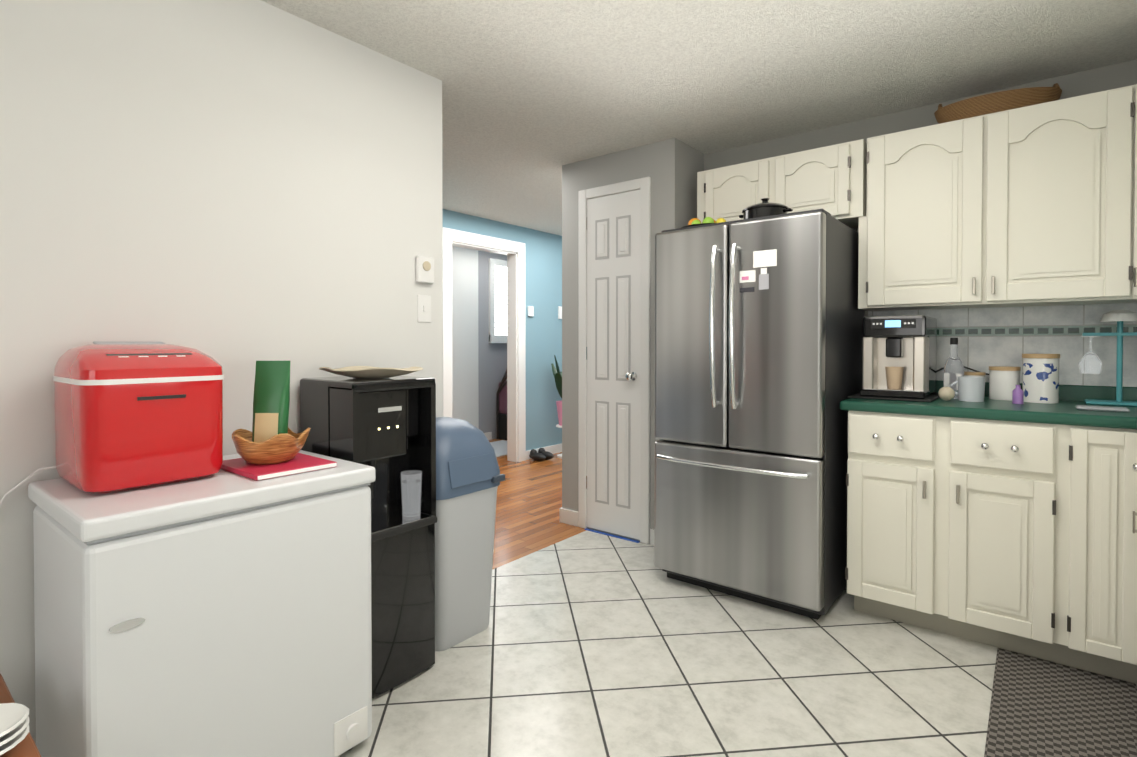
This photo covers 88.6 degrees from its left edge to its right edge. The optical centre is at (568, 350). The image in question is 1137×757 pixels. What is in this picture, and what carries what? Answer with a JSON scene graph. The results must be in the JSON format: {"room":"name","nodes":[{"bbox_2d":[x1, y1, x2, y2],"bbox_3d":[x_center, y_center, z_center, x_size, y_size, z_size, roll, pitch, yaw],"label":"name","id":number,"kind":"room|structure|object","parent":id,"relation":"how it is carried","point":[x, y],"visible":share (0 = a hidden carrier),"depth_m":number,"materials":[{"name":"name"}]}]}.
{"room":"kitchen","nodes":[
{"label":"kitchen","id":0,"kind":"room"},
{"bbox_2d":[0,0,442,744],"bbox_3d":[-1.730,-0.009,1.170,0.130,2.290,3.620,1,1,39],"label":"wall","id":1,"kind":"structure","parent":0,"point":[236,190],"depth_m":1.80,"materials":[{"name":"white paint"}]},
{"bbox_2d":[417,295,430,321],"bbox_3d":[-0.606,-0.178,2.459,0.011,0.115,0.070,1,1,39],"label":"switch plate","id":2,"kind":"object","parent":1,"relation":"attached to","point":[423,308],"visible":1,"depth_m":2.46,"materials":[{"name":"white plastic"}]},
{"bbox_2d":[416,256,433,283],"bbox_3d":[-0.602,-0.340,2.450,0.026,0.110,0.085,1,1,39],"label":"thermostat","id":3,"kind":"object","parent":1,"relation":"attached to","point":[424,269],"visible":1,"depth_m":2.44,"materials":[{"name":"white plastic"}]},
{"bbox_2d":[452,246,506,438],"bbox_3d":[-2.321,-0.061,5.344,0.120,2.290,9.400,1,1,39],"label":"wall","id":4,"kind":"structure","parent":0,"point":[479,364],"depth_m":6.78,"materials":[{"name":"grey paint"}]},
{"bbox_2d":[484,432,491,439],"bbox_3d":[-1.535,1.028,6.234,0.012,0.090,1.950,1,1,39],"label":"baseboard","id":5,"kind":"structure","parent":4,"relation":"attached to","point":[489,434],"depth_m":6.96,"materials":[{"name":"white wood"}]},
{"bbox_2d":[489,258,506,342],"bbox_3d":[-0.648,-0.600,7.291,0.050,1.010,0.910,1,1,39],"label":"bedroom window","id":6,"kind":"structure","parent":4,"relation":"in","point":[497,300],"depth_m":7.05,"materials":[{"name":"white"}]},
{"bbox_2d":[442,209,561,450],"bbox_3d":[-1.407,-0.052,4.613,0.120,2.290,9.400,1,1,39],"label":"wall","id":7,"kind":"structure","parent":0,"point":[543,273],"depth_m":5.91,"materials":[{"name":"blue paint"}]},
{"bbox_2d":[443,227,525,461],"bbox_3d":[-0.794,0.019,5.366,0.138,2.130,1.020,1,1,39],"label":"trim","id":8,"kind":"structure","parent":7,"relation":"attached to","point":[514,251],"depth_m":5.65,"materials":[{"name":"white wood"}]},
{"bbox_2d":[528,306,533,316],"bbox_3d":[-0.379,-0.390,5.782,0.020,0.100,0.073,1,1,39],"label":"thermostat","id":9,"kind":"object","parent":7,"relation":"attached to","point":[530,310],"depth_m":5.78,"materials":[{"name":"white plastic"}]},
{"bbox_2d":[526,443,561,459],"bbox_3d":[0.575,1.019,6.998,0.012,0.090,3.220,1,1,39],"label":"baseboard","id":10,"kind":"structure","parent":7,"relation":"attached to","point":[557,448],"depth_m":6.05,"materials":[{"name":"white wood"}]},
{"bbox_2d":[558,306,561,318],"bbox_3d":[-0.097,-0.401,6.134,0.020,0.126,0.050,1,1,39],"label":"thermostat","id":11,"kind":"object","parent":7,"relation":"attached to","point":[559,308],"depth_m":6.13,"materials":[{"name":"white plastic"}]},
{"bbox_2d":[489,438,588,569],"bbox_3d":[-2.120,1.116,5.198,5.495,0.060,9.400,1,1,39],"label":"floor","id":12,"kind":"structure","parent":0,"point":[528,505],"depth_m":4.02,"materials":[{"name":"brown wood"}]},
{"bbox_2d":[490,440,506,456],"bbox_3d":[-0.755,1.065,6.378,0.650,0.011,0.750,1,1,39],"label":"bedroom rug","id":13,"kind":"object","parent":12,"relation":"on","point":[500,447],"visible":0.29,"depth_m":6.38,"materials":[{"name":"white fabric"}]},
{"bbox_2d":[496,369,506,439],"bbox_3d":[0.101,0.518,7.473,0.950,1.080,1.962,1,1,39],"label":"chair","id":14,"kind":"object","parent":12,"relation":"on","point":[501,419],"visible":0.21,"depth_m":6.97,"materials":[{"name":"black"}]},
{"bbox_2d":[529,448,548,460],"bbox_3d":[-0.304,1.024,5.716,0.198,0.110,0.088,1,1,39],"label":"shoe","id":15,"kind":"object","parent":12,"relation":"on","point":[542,454],"depth_m":5.72,"materials":[{"name":"black leather"}]},
{"bbox_2d":[551,355,561,458],"bbox_3d":[-0.035,0.561,5.871,0.351,1.033,0.319,1,1,39],"label":"potted plant","id":16,"kind":"object","parent":12,"relation":"on","point":[557,373],"visible":0.31,"depth_m":5.84,"materials":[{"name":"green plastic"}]},
{"bbox_2d":[562,138,703,540],"bbox_3d":[0.606,-0.043,3.908,0.806,2.290,1.065,1,1,39],"label":"wall","id":17,"kind":"structure","parent":0,"point":[671,167],"depth_m":3.49,"materials":[{"name":"grey paint"}]},
{"bbox_2d":[560,507,577,522],"bbox_3d":[1.365,1.037,5.523,0.012,0.090,4.537,1,1,39],"label":"baseboard","id":18,"kind":"structure","parent":17,"relation":"attached to","point":[569,517],"depth_m":3.71,"materials":[{"name":"white"}]},
{"bbox_2d":[578,176,650,543],"bbox_3d":[0.246,0.057,3.463,0.510,2.100,0.082,1,1,39],"label":"door","id":19,"kind":"structure","parent":17,"relation":"attached to","point":[614,247],"depth_m":3.47,"materials":[{"name":"white wood"}]},
{"bbox_2d":[261,0,1136,235],"bbox_3d":[-0.873,-1.231,4.170,8.690,0.080,9.400,1,1,39],"label":"ceiling","id":20,"kind":"structure","parent":0,"point":[537,95],"depth_m":2.37,"materials":[{"name":"white paint"}]},
{"bbox_2d":[338,529,1136,756],"bbox_3d":[0.013,1.169,0.910,3.195,0.060,5.370,1,1,39],"label":"floor","id":21,"kind":"structure","parent":0,"point":[586,643],"depth_m":2.00,"materials":[{"name":"white tile"}]},
{"bbox_2d":[0,674,40,756],"bbox_3d":[-1.268,0.938,1.023,0.440,0.400,0.450,1,1,39],"label":"side table","id":22,"kind":"object","parent":21,"relation":"on","point":[26,746],"visible":0.5,"depth_m":1.09,"materials":[{"name":"brown wood"}]},
{"bbox_2d":[0,703,28,755],"bbox_3d":[-1.183,0.698,1.040,0.327,0.077,0.301,1,1,39],"label":"dishes","id":23,"kind":"object","parent":22,"relation":"on","point":[14,725],"visible":1,"depth_m":1.07,"materials":[{"name":"white ceramic"}]},
{"bbox_2d":[28,450,375,756],"bbox_3d":[-0.956,0.731,1.571,0.529,0.800,0.660,1,1,39],"label":"freezer","id":24,"kind":"object","parent":21,"relation":"on","point":[222,613],"visible":0.9,"depth_m":1.36,"materials":[{"name":"white painted metal"},{"name":"gray plastic"}]},
{"bbox_2d":[53,341,223,493],"bbox_3d":[-1.110,0.153,1.513,0.331,0.354,0.303,1,1,39],"label":"ice maker","id":25,"kind":"object","parent":24,"relation":"on","point":[130,415],"visible":1,"depth_m":1.40,"materials":[{"name":"red plastic"},{"name":"white plastic"},{"name":"black plastic"}]},
{"bbox_2d":[0,466,55,506],"bbox_3d":[-1.427,0.566,1.408,0.043,0.535,0.366,1,1,39],"label":"cord","id":26,"kind":"object","parent":25,"relation":"attached to","point":[21,483],"visible":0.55,"depth_m":1.47,"materials":[{"name":"white plastic"}]},
{"bbox_2d":[221,453,336,480],"bbox_3d":[-0.831,0.322,1.652,0.277,0.014,0.220,1,1,39],"label":"book","id":27,"kind":"object","parent":24,"relation":"on","point":[299,463],"visible":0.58,"depth_m":1.59,"materials":[{"name":"red paper"}]},
{"bbox_2d":[232,427,310,464],"bbox_3d":[-0.843,0.269,1.655,0.200,0.089,0.206,1,1,39],"label":"bowl","id":28,"kind":"object","parent":27,"relation":"on","point":[279,448],"visible":0.96,"depth_m":1.59,"materials":[{"name":"brown wood"}]},
{"bbox_2d":[252,361,290,442],"bbox_3d":[-0.853,0.164,1.666,0.098,0.270,0.057,0,1,-1],"label":"snack bag","id":29,"kind":"object","parent":28,"relation":"in","point":[271,400],"visible":0.75,"depth_m":1.66,"materials":[{"name":"green plastic"}]},
{"bbox_2d":[300,376,436,698],"bbox_3d":[-0.694,0.610,2.039,0.372,1.030,0.320,1,1,39],"label":"water dispenser","id":30,"kind":"object","parent":21,"relation":"on","point":[385,428],"visible":0.65,"depth_m":1.95,"materials":[{"name":"black plastic"}]},
{"bbox_2d":[319,366,422,377],"bbox_3d":[-0.686,0.075,2.027,0.296,0.038,0.231,1,1,39],"label":"dish","id":31,"kind":"object","parent":30,"relation":"on","point":[363,372],"visible":1,"depth_m":1.98,"materials":[{"name":"beige"}]},
{"bbox_2d":[401,470,421,519],"bbox_3d":[-0.542,0.497,2.012,0.072,0.155,0.072,1,1,39],"label":"water glass","id":32,"kind":"object","parent":30,"relation":"in","point":[411,483],"visible":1,"depth_m":1.99,"materials":[{"name":"white"}]},
{"bbox_2d":[435,417,504,650],"bbox_3d":[-0.486,0.698,2.335,0.352,0.846,0.345,1,1,39],"label":"trash can","id":33,"kind":"object","parent":21,"relation":"on","point":[469,477],"visible":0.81,"depth_m":2.23,"materials":[{"name":"grey plastic"}]},
{"bbox_2d":[654,209,864,619],"bbox_3d":[0.929,0.265,2.847,0.770,1.700,0.843,1,1,39],"label":"fridge","id":34,"kind":"object","parent":21,"relation":"on","point":[758,345],"visible":1,"depth_m":2.53,"materials":[{"name":"grey metal"}]},
{"bbox_2d":[681,217,725,227],"bbox_3d":[0.688,-0.627,2.903,0.270,0.080,0.270,1,1,39],"label":"fruit tray","id":35,"kind":"object","parent":34,"relation":"on","point":[697,221],"visible":0.38,"depth_m":2.83,"materials":[{"name":"black"}]},
{"bbox_2d":[739,198,792,218],"bbox_3d":[0.934,-0.654,2.770,0.250,0.138,0.212,1,1,39],"label":"pot","id":36,"kind":"object","parent":34,"relation":"on","point":[765,207],"visible":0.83,"depth_m":2.69,"materials":[{"name":"black"}]},
{"bbox_2d":[844,408,947,632],"bbox_3d":[1.494,0.684,2.585,0.335,0.870,0.628,1,1,39],"label":"base cabinet","id":37,"kind":"object","parent":21,"relation":"on","point":[894,570],"depth_m":2.34,"materials":[{"name":"white wood"}]},
{"bbox_2d":[944,412,1067,665],"bbox_3d":[1.763,0.686,2.370,0.354,0.870,0.628,1,1,39],"label":"base cabinet","id":38,"kind":"object","parent":21,"relation":"on","point":[1006,525],"depth_m":2.11,"materials":[{"name":"white wood"}]},
{"bbox_2d":[840,392,1136,423],"bbox_3d":[1.945,0.233,2.213,1.556,0.041,0.636,1,1,39],"label":"countertop","id":39,"kind":"structure","parent":38,"relation":"on","point":[1065,409],"depth_m":2.19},
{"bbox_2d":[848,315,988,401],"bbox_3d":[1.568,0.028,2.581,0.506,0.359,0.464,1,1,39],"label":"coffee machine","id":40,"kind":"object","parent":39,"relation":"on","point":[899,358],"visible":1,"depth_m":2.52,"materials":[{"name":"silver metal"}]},
{"bbox_2d":[938,387,954,400],"bbox_3d":[1.577,0.179,2.432,0.057,0.060,0.058,1,1,39],"label":"ornament","id":41,"kind":"object","parent":39,"relation":"on","point":[946,393],"visible":0.96,"depth_m":2.41,"materials":[{"name":"beige"}]},
{"bbox_2d":[943,338,963,398],"bbox_3d":[1.685,0.075,2.549,0.076,0.265,0.076,1,1,39],"label":"clear bottle","id":42,"kind":"object","parent":39,"relation":"on","point":[953,368],"visible":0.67,"depth_m":2.53,"materials":[{"name":"clear glass"}]},
{"bbox_2d":[950,376,984,401],"bbox_3d":[1.666,0.159,2.438,0.126,0.100,0.096,1,1,39],"label":"mug","id":43,"kind":"object","parent":39,"relation":"on","point":[971,388],"visible":0.83,"depth_m":2.39,"materials":[{"name":"white ceramic"}]},
{"bbox_2d":[964,372,985,397],"bbox_3d":[1.798,0.151,2.595,0.096,0.112,0.096,1,1,39],"label":"canister","id":44,"kind":"object","parent":39,"relation":"on","point":[978,374],"visible":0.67,"depth_m":2.56,"materials":[{"name":"brown wood"}]},
{"bbox_2d":[989,366,1020,400],"bbox_3d":[1.865,0.138,2.495,0.110,0.140,0.110,1,1,39],"label":"canister","id":45,"kind":"object","parent":39,"relation":"on","point":[1004,381],"visible":0.9,"depth_m":2.46,"materials":[{"name":"white ceramic"}]},
{"bbox_2d":[1012,385,1023,403],"bbox_3d":[1.786,0.173,2.316,0.036,0.075,0.035,1,1,39],"label":"bottle","id":46,"kind":"object","parent":39,"relation":"on","point":[1017,394],"visible":1,"depth_m":2.31,"materials":[{"name":"purple plastic"}]},
{"bbox_2d":[1022,354,1059,403],"bbox_3d":[1.928,0.111,2.381,0.122,0.197,0.122,1,1,39],"label":"canister","id":47,"kind":"object","parent":39,"relation":"on","point":[1040,383],"visible":1,"depth_m":2.33,"materials":[{"name":"white ceramic"}]},
{"bbox_2d":[1075,405,1129,412],"bbox_3d":[1.911,0.207,2.088,0.140,0.012,0.080,1,1,39],"label":"dishcloth","id":48,"kind":"object","parent":39,"relation":"on","point":[1102,408],"visible":1,"depth_m":2.07,"materials":[{"name":"white fabric"}]},
{"bbox_2d":[1079,310,1136,406],"bbox_3d":[2.153,0.026,2.277,0.242,0.370,0.120,1,1,39],"label":"stand","id":49,"kind":"object","parent":39,"relation":"on","point":[1090,362],"visible":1,"depth_m":2.27,"materials":[{"name":"teal painted metal"},{"name":"glass"}]},
{"bbox_2d":[984,648,1136,756],"bbox_3d":[1.467,1.124,1.709,0.375,0.008,0.935,1,1,39],"label":"mat","id":50,"kind":"object","parent":21,"relation":"on","point":[1039,707],"visible":1,"depth_m":1.80,"materials":[{"name":"grey fabric"}]},
{"bbox_2d":[1068,420,1119,677],"bbox_3d":[1.979,0.689,2.197,0.199,0.870,0.628,1,1,39],"label":"base cabinet","id":51,"kind":"object","parent":21,"relation":"on","point":[1093,449],"depth_m":1.97,"materials":[{"name":"white wood"}]},
{"bbox_2d":[1116,424,1136,683],"bbox_3d":[1.934,0.697,1.507,0.683,0.870,0.548,1,1,39],"label":"base cabinet","id":52,"kind":"object","parent":21,"relation":"on","point":[1126,527],"depth_m":1.91,"materials":[{"name":"white wood"}]},
{"bbox_2d":[704,60,1136,316],"bbox_3d":[1.877,-0.029,2.759,2.614,2.290,0.130,1,1,39],"label":"wall","id":53,"kind":"structure","parent":0,"point":[1114,76],"depth_m":2.90,"materials":[{"name":"grey paint"}]},
{"bbox_2d":[697,154,788,222],"bbox_3d":[0.985,-0.807,3.172,0.484,0.355,0.318,1,1,39],"label":"upper cabinet","id":54,"kind":"object","parent":53,"relation":"attached to","point":[723,192],"depth_m":3.05,"materials":[{"name":"white wood"}]},
{"bbox_2d":[785,141,852,228],"bbox_3d":[1.259,-0.804,2.953,0.484,0.355,0.318,1,1,39],"label":"upper cabinet","id":55,"kind":"object","parent":53,"relation":"attached to","point":[818,178],"depth_m":2.79,"materials":[{"name":"white wood"}]},
{"bbox_2d":[853,120,960,310],"bbox_3d":[1.650,-0.587,2.643,0.558,0.782,0.318,1,1,39],"label":"upper cabinet","id":56,"kind":"object","parent":53,"relation":"attached to","point":[905,182],"depth_m":2.57,"materials":[{"name":"white wood"}]},
{"bbox_2d":[934,83,1061,123],"bbox_3d":[1.831,-1.038,2.502,0.440,0.122,0.271,1,1,39],"label":"basket tray","id":57,"kind":"object","parent":56,"relation":"on","point":[990,103],"visible":0.6,"depth_m":2.40,"materials":[{"name":"brown wicker"}]},
{"bbox_2d":[868,303,1136,386],"bbox_3d":[2.137,0.010,2.465,1.580,0.420,0.006,1,1,39],"label":"backsplash","id":58,"kind":"structure","parent":53,"relation":"attached to","point":[999,336],"depth_m":2.54,"materials":[{"name":"grey tile"}]},
{"bbox_2d":[957,91,1104,307],"bbox_3d":[1.954,-0.583,2.372,0.566,0.782,0.362,1,1,39],"label":"upper cabinet","id":59,"kind":"object","parent":53,"relation":"attached to","point":[1034,205],"depth_m":2.30,"materials":[{"name":"white wood"}]},
{"bbox_2d":[936,380,1136,400],"bbox_3d":[2.137,0.179,2.453,1.556,0.070,0.020,1,1,39],"label":"backsplash","id":60,"kind":"structure","parent":53,"relation":"attached to","point":[1066,392],"depth_m":2.42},
{"bbox_2d":[1101,84,1136,303],"bbox_3d":[2.275,-0.578,1.943,0.714,0.782,0.630,1,1,39],"label":"upper cabinet","id":61,"kind":"object","parent":53,"relation":"attached to","point":[1118,105],"depth_m":2.14,"materials":[{"name":"white wood"}]}
]}

